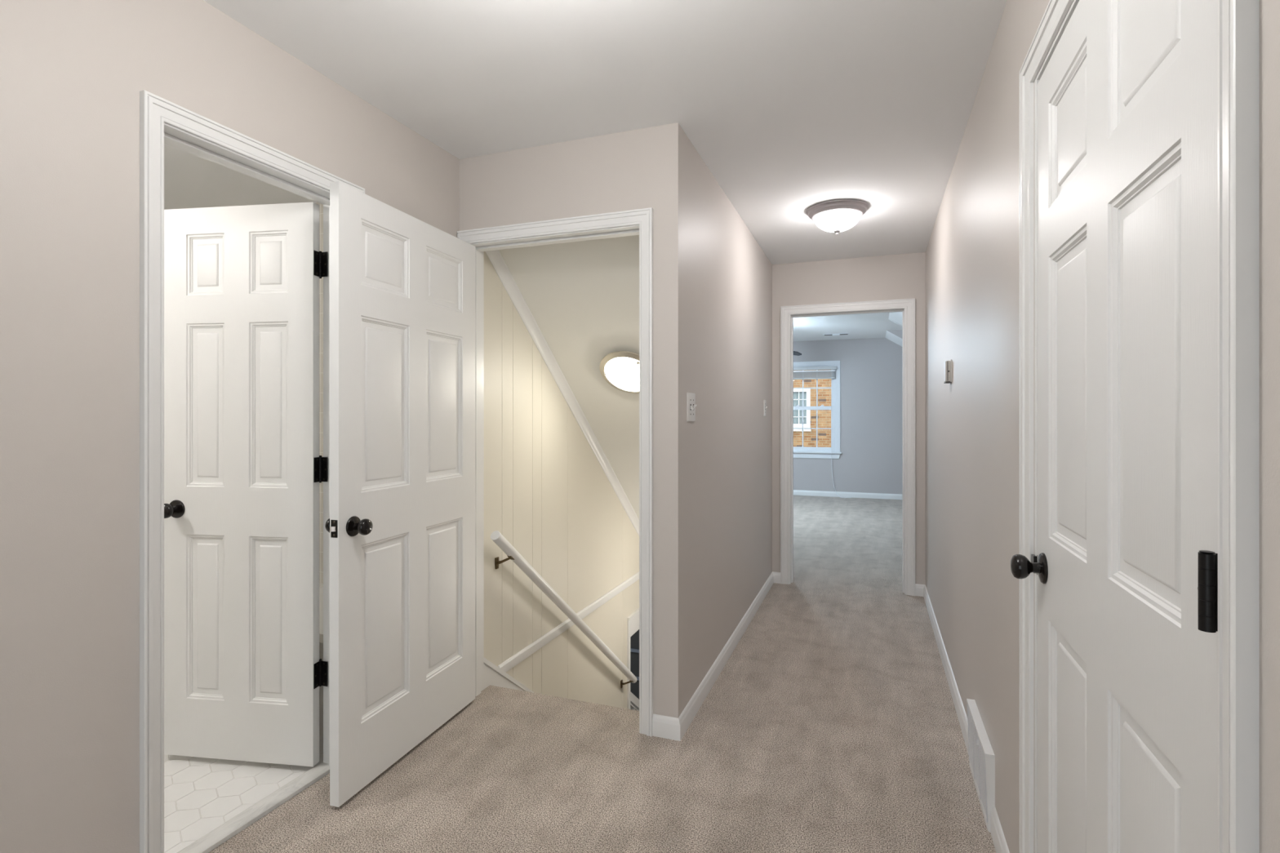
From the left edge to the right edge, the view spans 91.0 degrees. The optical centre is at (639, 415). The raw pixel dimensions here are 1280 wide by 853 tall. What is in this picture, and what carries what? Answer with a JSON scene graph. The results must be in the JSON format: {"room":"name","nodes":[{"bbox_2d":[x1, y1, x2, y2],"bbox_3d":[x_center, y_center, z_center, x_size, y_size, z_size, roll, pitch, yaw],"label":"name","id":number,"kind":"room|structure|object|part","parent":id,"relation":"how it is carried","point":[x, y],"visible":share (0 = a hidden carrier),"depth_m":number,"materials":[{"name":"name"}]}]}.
{"room":"upstairs hallway","nodes":[
{"label":"upstairs hallway","id":0,"kind":"room"},
{"bbox_2d":[164,143,316,209],"bbox_3d":[-2.656,-1.211,2.153,2.726,0.100,3.200,0,0,20],"label":"wall","id":1,"kind":"structure","parent":0,"point":[191,180],"depth_m":3.18,"materials":[{"name":"white paint"}]},
{"bbox_2d":[315,202,323,582],"bbox_3d":[-2.706,0.059,2.161,2.826,2.640,3.380,0,0,20],"label":"wall","id":2,"kind":"structure","parent":0,"point":[321,206],"depth_m":3.41,"materials":[{"name":"paint"}]},
{"bbox_2d":[177,762,329,852],"bbox_3d":[-1.246,1.280,1.988,0.071,0.038,0.627,0,0,20],"label":"trim","id":3,"kind":"structure","parent":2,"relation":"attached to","point":[220,835],"depth_m":2.01,"materials":[{"name":"wood"}]},
{"bbox_2d":[0,0,639,852],"bbox_3d":[-0.523,1.276,3.817,0.122,5.075,11.200,0,0,20],"label":"wall","id":4,"kind":"structure","parent":0,"point":[73,73],"depth_m":1.55,"materials":[{"name":"grey paint"}]},
{"bbox_2d":[139,89,364,852],"bbox_3d":[-1.476,0.225,2.078,0.743,2.107,0.752,0,0,20],"label":"door","id":5,"kind":"structure","parent":4,"relation":"in","point":[232,468],"depth_m":2.28,"materials":[{"name":"white wood"}]},
{"bbox_3d":[-1.716,0.344,2.290,0.054,0.054,0.060,0,0,8],"label":"knob","id":6,"kind":"part","parent":5,"relation":"part of","materials":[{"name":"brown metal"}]},
{"bbox_3d":[-1.593,-0.556,2.325,0.156,0.226,0.035,0,0,8],"label":"panel","id":7,"kind":"part","parent":5,"relation":"part of","materials":[{"name":"white paint"}]},
{"bbox_3d":[-1.593,-0.040,2.325,0.156,0.600,0.035,0,0,8],"label":"panel","id":8,"kind":"part","parent":5,"relation":"part of","materials":[{"name":"white paint"}]},
{"bbox_3d":[-1.593,0.739,2.325,0.156,0.604,0.035,0,0,8],"label":"panel","id":9,"kind":"part","parent":5,"relation":"part of","materials":[{"name":"white paint"}]},
{"bbox_3d":[-1.204,0.246,1.973,0.122,2.066,0.663,0,0,20],"label":"frame","id":10,"kind":"part","parent":5,"relation":"part of","materials":[{"name":"white wood"}]},
{"bbox_3d":[-1.340,-0.556,2.289,0.156,0.226,0.035,0,0,8],"label":"panel","id":11,"kind":"part","parent":5,"relation":"part of","materials":[{"name":"white paint"}]},
{"bbox_3d":[-1.340,-0.040,2.289,0.156,0.600,0.035,0,0,8],"label":"panel","id":12,"kind":"part","parent":5,"relation":"part of","materials":[{"name":"white paint"}]},
{"bbox_3d":[-1.340,0.739,2.289,0.156,0.604,0.035,0,0,8],"label":"panel","id":13,"kind":"part","parent":5,"relation":"part of","materials":[{"name":"white paint"}]},
{"bbox_3d":[-1.164,0.194,2.269,0.003,0.089,0.035,0,0,8],"label":"plate","id":14,"kind":"part","parent":5,"relation":"part of","materials":[{"name":"black metal"}]},
{"bbox_3d":[-1.164,0.934,2.269,0.003,0.089,0.035,0,0,8],"label":"plate","id":15,"kind":"part","parent":5,"relation":"part of","materials":[{"name":"black metal"}]},
{"bbox_3d":[-1.164,-0.549,2.269,0.003,0.089,0.035,0,0,8],"label":"plate","id":16,"kind":"part","parent":5,"relation":"part of","materials":[{"name":"black metal"}]},
{"bbox_3d":[-1.147,-0.549,2.279,0.035,0.089,0.003,0,0,20],"label":"plate","id":17,"kind":"part","parent":5,"relation":"part of","materials":[{"name":"black metal"}]},
{"bbox_3d":[-1.147,0.194,2.279,0.035,0.089,0.003,0,0,20],"label":"plate","id":18,"kind":"part","parent":5,"relation":"part of","materials":[{"name":"black metal"}]},
{"bbox_3d":[-1.147,0.934,2.279,0.035,0.089,0.003,0,0,20],"label":"plate","id":19,"kind":"part","parent":5,"relation":"part of","materials":[{"name":"black metal"}]},
{"bbox_2d":[482,657,533,693],"bbox_3d":[-0.231,2.485,4.404,0.020,2.744,3.097,0,0,20],"label":"baseboard","id":20,"kind":"structure","parent":4,"relation":"attached to","point":[494,675],"depth_m":3.12,"materials":[{"name":"white wood"}]},
{"bbox_2d":[484,249,639,536],"bbox_3d":[-0.248,0.316,4.322,0.044,2.474,2.991,0,0,20],"label":"trim","id":21,"kind":"structure","parent":4,"relation":"attached to","point":[495,258],"depth_m":3.68,"materials":[{"name":"white wood"}]},
{"bbox_2d":[490,530,636,688],"bbox_3d":[-0.391,1.284,3.842,0.108,1.479,1.876,0,0,20],"label":"handrail","id":22,"kind":"object","parent":4,"relation":"attached to","point":[513,554],"visible":1,"depth_m":3.49,"materials":[{"name":"white painted wood"},{"name":"aged brass"}]},
{"bbox_2d":[497,571,639,672],"bbox_3d":[-0.252,1.274,4.357,0.013,0.054,2.600,0,0,20],"label":"trim","id":23,"kind":"structure","parent":4,"relation":"attached to","point":[515,660],"depth_m":3.73,"materials":[{"name":"white wood"}]},
{"bbox_2d":[626,608,639,709],"bbox_3d":[0.140,2.675,5.571,0.132,2.277,1.630,0,0,20],"label":"trim","id":24,"kind":"structure","parent":4,"relation":"attached to","point":[633,623],"depth_m":4.81,"materials":[{"name":"white wood"}]},
{"bbox_2d":[498,235,639,519],"bbox_3d":[0.166,0.234,4.184,0.917,2.570,2.963,0,0,20],"label":"ceiling","id":25,"kind":"structure","parent":0,"point":[583,296],"depth_m":3.30,"materials":[{"name":"white paint"}]},
{"bbox_2d":[600,351,639,393],"bbox_3d":[-0.060,-0.241,3.519,0.343,0.225,0.269,0,0,25],"label":"ceiling light","id":26,"kind":"object","parent":25,"relation":"attached to","point":[620,369],"visible":0.75,"depth_m":3.46,"materials":[{"name":"white glass"}]},
{"bbox_2d":[459,122,686,718],"bbox_3d":[-0.313,0.139,2.720,1.032,2.800,0.115,0,0,20],"label":"wall","id":27,"kind":"structure","parent":0,"point":[642,168],"depth_m":2.54,"materials":[{"name":"grey paint"}]},
{"bbox_2d":[324,181,653,807],"bbox_3d":[-0.502,0.224,2.356,0.926,2.110,0.968,0,0,20],"label":"door","id":28,"kind":"structure","parent":27,"relation":"in","point":[405,526],"depth_m":2.37,"materials":[{"name":"white wood"}]},
{"bbox_3d":[-1.019,0.367,2.110,0.060,0.054,0.054,0,0,17],"label":"knob","id":29,"kind":"part","parent":28,"relation":"part of","materials":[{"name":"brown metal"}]},
{"bbox_3d":[-0.989,0.365,2.033,0.025,0.057,0.003,0,0,17],"label":"latch plate","id":30,"kind":"part","parent":28,"relation":"part of","materials":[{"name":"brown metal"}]},
{"bbox_3d":[-0.921,0.367,2.080,0.060,0.054,0.054,0,0,17],"label":"knob","id":31,"kind":"part","parent":28,"relation":"part of","materials":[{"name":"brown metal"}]},
{"bbox_3d":[-0.922,-0.556,2.253,0.035,0.226,0.257,0,0,17],"label":"panel","id":32,"kind":"part","parent":28,"relation":"part of","materials":[{"name":"white paint"}]},
{"bbox_3d":[-0.922,-0.040,2.253,0.035,0.600,0.257,0,0,17],"label":"panel","id":33,"kind":"part","parent":28,"relation":"part of","materials":[{"name":"white paint"}]},
{"bbox_3d":[-0.922,0.739,2.253,0.035,0.604,0.257,0,0,17],"label":"panel","id":34,"kind":"part","parent":28,"relation":"part of","materials":[{"name":"white paint"}]},
{"bbox_3d":[-0.818,-0.556,2.595,0.035,0.226,0.257,0,0,17],"label":"panel","id":35,"kind":"part","parent":28,"relation":"part of","materials":[{"name":"white paint"}]},
{"bbox_3d":[-0.818,-0.040,2.595,0.035,0.600,0.257,0,0,17],"label":"panel","id":36,"kind":"part","parent":28,"relation":"part of","materials":[{"name":"white paint"}]},
{"bbox_3d":[-0.818,0.739,2.595,0.035,0.604,0.257,0,0,17],"label":"panel","id":37,"kind":"part","parent":28,"relation":"part of","materials":[{"name":"white paint"}]},
{"bbox_3d":[-0.341,0.232,2.803,0.910,2.093,0.020,0,0,20],"label":"casing","id":38,"kind":"part","parent":28,"relation":"part of","materials":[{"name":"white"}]},
{"bbox_3d":[-0.363,0.246,2.739,0.863,2.066,0.115,0,0,20],"label":"frame","id":39,"kind":"part","parent":28,"relation":"part of","materials":[{"name":"white wood"}]},
{"bbox_3d":[-0.384,0.224,2.675,0.926,2.110,0.020,0,0,20],"label":"casing","id":40,"kind":"part","parent":28,"relation":"part of","materials":[{"name":"white wood"}]},
{"bbox_2d":[164,495,995,852],"bbox_3d":[0.646,1.409,4.132,7.550,0.260,12.600,0,0,20],"label":"floor","id":41,"kind":"structure","parent":0,"point":[832,725],"depth_m":2.29,"materials":[{"name":"carpet"}]},
{"bbox_2d":[319,582,323,734],"bbox_3d":[-1.757,1.091,3.050,1.650,0.375,0.685,0,0,20],"label":"bathtub","id":42,"kind":"object","parent":41,"relation":"on","point":[321,584],"visible":0.02,"depth_m":2.53,"materials":[{"name":"white ceramic"}]},
{"bbox_2d":[204,0,1006,264],"bbox_3d":[-0.192,-1.221,1.500,2.105,0.120,7.081,0,0,20],"label":"ceiling","id":43,"kind":"structure","parent":0,"point":[792,107],"depth_m":2.18,"materials":[{"name":"white paint"}]},
{"bbox_2d":[806,199,868,235],"bbox_3d":[1.105,-1.088,3.526,0.334,0.146,0.334,0,0,20],"label":"ceiling light","id":44,"kind":"object","parent":43,"relation":"attached to","point":[836,216],"visible":1,"depth_m":3.43,"materials":[{"name":"white glass"}]},
{"bbox_3d":[1.105,-1.081,3.526,0.254,0.088,0.254,0,0,20],"label":"lamp shade","id":45,"kind":"part","parent":44,"relation":"part of","materials":[{"name":"white glass"}]},
{"bbox_2d":[630,629,639,699],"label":"window","id":46,"kind":"structure","parent":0,"point":[634,639],"depth_m":7.48,"materials":[{"name":"grey paint"}]},
{"bbox_2d":[630,648,639,653],"bbox_3d":[-1.235,2.789,7.903,4.008,0.034,0.028,0,0,20],"label":"trim","id":47,"kind":"structure","parent":46,"relation":"attached to","point":[636,651],"depth_m":7.46,"materials":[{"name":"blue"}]},
{"bbox_2d":[686,135,772,704],"bbox_3d":[0.549,1.276,3.732,0.115,5.075,2.380,0,0,20],"label":"wall","id":48,"kind":"structure","parent":0,"point":[729,275],"depth_m":3.23,"materials":[{"name":"grey paint"}]},
{"bbox_2d":[686,392,696,421],"bbox_3d":[0.223,-0.037,2.654,0.020,0.120,0.116,0,0,20],"label":"light switch","id":49,"kind":"object","parent":48,"relation":"attached to","point":[691,397],"visible":1,"depth_m":2.64,"materials":[{"name":"white plastic"}]},
{"bbox_2d":[652,571,780,741],"bbox_3d":[0.563,1.237,3.659,0.117,0.083,2.511,0,0,21],"label":"baseboard","id":50,"kind":"structure","parent":48,"relation":"attached to","point":[663,726],"depth_m":2.88,"materials":[{"name":"white wood"}]},
{"bbox_2d":[764,400,767,416],"bbox_3d":[0.898,-0.056,4.481,0.020,0.116,0.072,0,0,20],"label":"light switch","id":51,"kind":"object","parent":48,"relation":"attached to","point":[765,401],"visible":1,"depth_m":4.47,"materials":[{"name":"white plastic"}]},
{"bbox_2d":[793,392,806,423],"bbox_3d":[4.747,-0.201,19.695,0.962,1.050,0.039,0,0,20],"label":"window","id":52,"kind":"structure","parent":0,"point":[795,394],"depth_m":19.61,"materials":[{"name":"white"}]},
{"bbox_2d":[793,337,902,493],"bbox_3d":[2.759,0.066,10.142,5.550,2.945,0.140,0,0,20],"label":"wall","id":53,"kind":"structure","parent":0,"point":[870,459],"depth_m":9.79,"materials":[{"name":"grey paint"}]},
{"bbox_2d":[793,360,841,458],"bbox_3d":[2.734,-0.100,10.122,0.987,1.548,0.195,0,0,20],"label":"window","id":54,"kind":"structure","parent":53,"relation":"in","point":[802,451],"depth_m":10.01,"materials":[{"name":"white plastic"}]},
{"bbox_3d":[2.736,0.211,10.128,0.763,0.735,0.028,0,0,20],"label":"sash","id":55,"kind":"part","parent":54,"relation":"part of","materials":[{"name":"white plastic"}]},
{"bbox_3d":[2.718,0.581,10.080,0.987,0.024,0.105,0,0,20],"label":"sill","id":56,"kind":"part","parent":54,"relation":"part of","materials":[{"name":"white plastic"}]},
{"bbox_3d":[2.747,-0.451,10.159,0.763,0.670,0.028,0,0,20],"label":"sash","id":57,"kind":"part","parent":54,"relation":"part of","materials":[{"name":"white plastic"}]},
{"bbox_2d":[793,366,850,497],"bbox_3d":[2.782,0.247,9.988,1.081,2.061,0.093,0,0,20],"label":"window blind","id":58,"kind":"object","parent":54,"relation":"attached to","point":[798,371],"visible":0.7,"depth_m":9.98,"materials":[{"name":"grey plastic"}]},
{"bbox_3d":[2.696,-0.597,10.040,0.793,0.016,0.052,0,0,20],"label":"rail","id":59,"kind":"part","parent":58,"relation":"part of","materials":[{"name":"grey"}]},
{"bbox_3d":[3.145,0.288,9.845,0.295,1.979,0.060,0,0,28],"label":"pull cord","id":60,"kind":"part","parent":58,"relation":"part of","materials":[{"name":"white fabric"}]},
{"bbox_2d":[793,489,902,499],"bbox_3d":[2.732,1.237,10.071,5.350,0.083,0.012,0,0,20],"label":"baseboard","id":61,"kind":"structure","parent":53,"relation":"attached to","point":[796,492],"depth_m":9.86,"materials":[{"name":"white wood"}]},
{"bbox_2d":[793,311,902,346],"bbox_3d":[2.385,-0.783,7.325,6.600,1.087,5.404,0,0,20],"label":"ceiling","id":62,"kind":"structure","parent":0,"point":[866,326],"depth_m":8.52,"materials":[{"name":"white paint"}]},
{"bbox_2d":[793,351,801,355],"bbox_3d":[1.418,-0.959,8.012,1.249,0.495,1.299,0,0,20],"label":"ceiling fan","id":63,"kind":"object","parent":62,"relation":"hanging from","point":[795,353],"visible":0.03,"depth_m":7.82,"materials":[{"name":"grey"}]},
{"bbox_2d":[823,333,848,335],"bbox_3d":[2.891,-1.201,9.273,0.360,0.011,0.110,0,0,20],"label":"ceiling vent","id":64,"kind":"object","parent":62,"relation":"in","point":[842,333],"visible":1,"depth_m":9.24,"materials":[{"name":"white plastic"}]},
{"bbox_2d":[772,252,924,584],"bbox_3d":[1.536,0.139,4.668,1.318,2.800,0.060,0,0,20],"label":"wall","id":65,"kind":"structure","parent":0,"point":[901,276],"depth_m":4.62,"materials":[{"name":"grey paint"}]},
{"bbox_2d":[780,297,915,595],"bbox_3d":[1.758,0.222,5.021,1.129,2.114,0.915,0,0,20],"label":"door frame","id":66,"kind":"structure","parent":65,"relation":"attached to","point":[907,306],"depth_m":4.62,"materials":[{"name":"white wood"}]},
{"bbox_2d":[887,320,902,338],"bbox_3d":[4.219,0.116,6.648,2.930,2.845,5.404,0,0,20],"label":"wall","id":67,"kind":"structure","parent":0,"point":[897,332],"depth_m":8.81,"materials":[{"name":"grey paint"}]},
{"bbox_2d":[886,318,902,339],"bbox_3d":[4.013,-0.721,8.067,1.560,0.971,1.235,0,0,20],"label":"trim","id":68,"kind":"structure","parent":67,"relation":"attached to","point":[888,318],"depth_m":7.80,"materials":[{"name":"white paint"}]},
{"bbox_2d":[924,0,1279,852],"bbox_3d":[0.866,0.139,1.109,0.150,2.800,7.081,0,0,20],"label":"wall","id":69,"kind":"structure","parent":0,"point":[971,254],"depth_m":1.94,"materials":[{"name":"grey paint"}]},
{"bbox_2d":[915,583,968,755],"bbox_3d":[1.594,1.237,3.391,0.065,0.083,2.295,0,0,20],"label":"baseboard","id":70,"kind":"structure","parent":69,"relation":"attached to","point":[921,590],"depth_m":3.07,"materials":[{"name":"white wood"}]},
{"bbox_2d":[943,359,951,383],"bbox_3d":[1.475,-0.213,3.014,0.027,0.108,0.097,0,0,20],"label":"thermostat","id":71,"kind":"object","parent":69,"relation":"attached to","point":[947,364],"visible":1,"depth_m":2.97,"materials":[{"name":"white plastic"}]},
{"bbox_2d":[966,698,995,832],"bbox_3d":[1.142,1.159,2.119,0.031,0.240,0.402,0,0,20],"label":"air vent","id":72,"kind":"object","parent":69,"relation":"in","point":[981,754],"visible":0.97,"depth_m":2.04,"materials":[{"name":"white metal"}]},
{"bbox_2d":[967,704,987,822],"bbox_3d":[1.138,1.157,2.123,0.012,0.204,0.381,0,0,20],"label":"grille","id":73,"kind":"object","parent":72,"relation":"attached to","point":[977,734],"depth_m":2.09,"materials":[{"name":"white metal"}]},
{"bbox_2d":[990,806,1009,852],"bbox_3d":[1.006,1.237,1.724,0.012,0.083,0.437,0,0,20],"label":"baseboard","id":74,"kind":"structure","parent":69,"relation":"attached to","point":[1000,844],"depth_m":1.84,"materials":[{"name":"white wood"}]},
{"bbox_2d":[1010,0,1259,852],"bbox_3d":[0.794,0.222,1.055,0.178,2.113,0.965,0,0,20],"label":"door","id":75,"kind":"structure","parent":69,"relation":"in","point":[1136,565],"depth_m":0.90,"materials":[{"name":"white wood"}]},
{"bbox_3d":[0.856,0.335,1.392,0.060,0.054,0.054,0,0,20],"label":"knob","id":76,"kind":"part","parent":75,"relation":"part of","materials":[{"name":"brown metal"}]},
{"bbox_3d":[0.916,0.341,1.449,0.019,0.045,0.024,0,0,20],"label":"strike plate","id":77,"kind":"part","parent":75,"relation":"part of","materials":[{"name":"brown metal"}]},
{"bbox_3d":[0.821,0.246,1.037,0.115,2.066,0.855,0,0,20],"label":"frame","id":78,"kind":"part","parent":75,"relation":"part of","materials":[{"name":"white wood"}]},
{"bbox_3d":[0.847,-0.556,1.220,0.035,0.226,0.255,0,0,20],"label":"panel","id":79,"kind":"part","parent":75,"relation":"part of","materials":[{"name":"white paint"}]},
{"bbox_3d":[0.847,-0.040,1.220,0.035,0.600,0.255,0,0,20],"label":"panel","id":80,"kind":"part","parent":75,"relation":"part of","materials":[{"name":"white paint"}]},
{"bbox_3d":[0.847,0.739,1.220,0.035,0.604,0.255,0,0,20],"label":"panel","id":81,"kind":"part","parent":75,"relation":"part of","materials":[{"name":"white paint"}]},
{"bbox_3d":[0.722,-0.556,0.881,0.035,0.226,0.255,0,0,20],"label":"panel","id":82,"kind":"part","parent":75,"relation":"part of","materials":[{"name":"white paint"}]},
{"bbox_3d":[0.722,-0.040,0.881,0.035,0.600,0.255,0,0,20],"label":"panel","id":83,"kind":"part","parent":75,"relation":"part of","materials":[{"name":"white paint"}]},
{"bbox_3d":[0.722,0.739,0.881,0.035,0.604,0.255,0,0,20],"label":"panel","id":84,"kind":"part","parent":75,"relation":"part of","materials":[{"name":"white paint"}]},
{"bbox_3d":[0.621,0.191,0.681,0.013,0.084,0.003,0,0,20],"label":"plate","id":85,"kind":"part","parent":75,"relation":"part of","materials":[{"name":"black metal"}]},
{"bbox_3d":[-1.128,3.864,6.812,5.165,0.100,6.000,0,0,20],"label":"floor","id":86,"kind":"structure","parent":0,"visible":0},
{"bbox_2d":[630,691,639,711],"bbox_3d":[0.129,2.950,5.565,0.056,1.728,1.530,0,0,20],"label":"banister","id":87,"kind":"object","parent":86,"relation":"on","point":[634,701],"visible":0.02,"depth_m":5.04,"materials":[{"name":"white wood"}]},
{"label":"outside","id":88,"kind":"structure","parent":0,"visible":0},
{"bbox_3d":[12.365,4.379,33.490,60.000,0.200,48.600,0,0,20],"label":"ground","id":89,"kind":"structure","parent":88,"visible":0},
{"bbox_2d":[793,369,831,447],"bbox_3d":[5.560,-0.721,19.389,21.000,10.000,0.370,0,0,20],"label":"brick house","id":90,"kind":"structure","parent":89,"relation":"on","point":[824,416],"depth_m":19.36,"materials":[{"name":"brown brick"}]}
]}

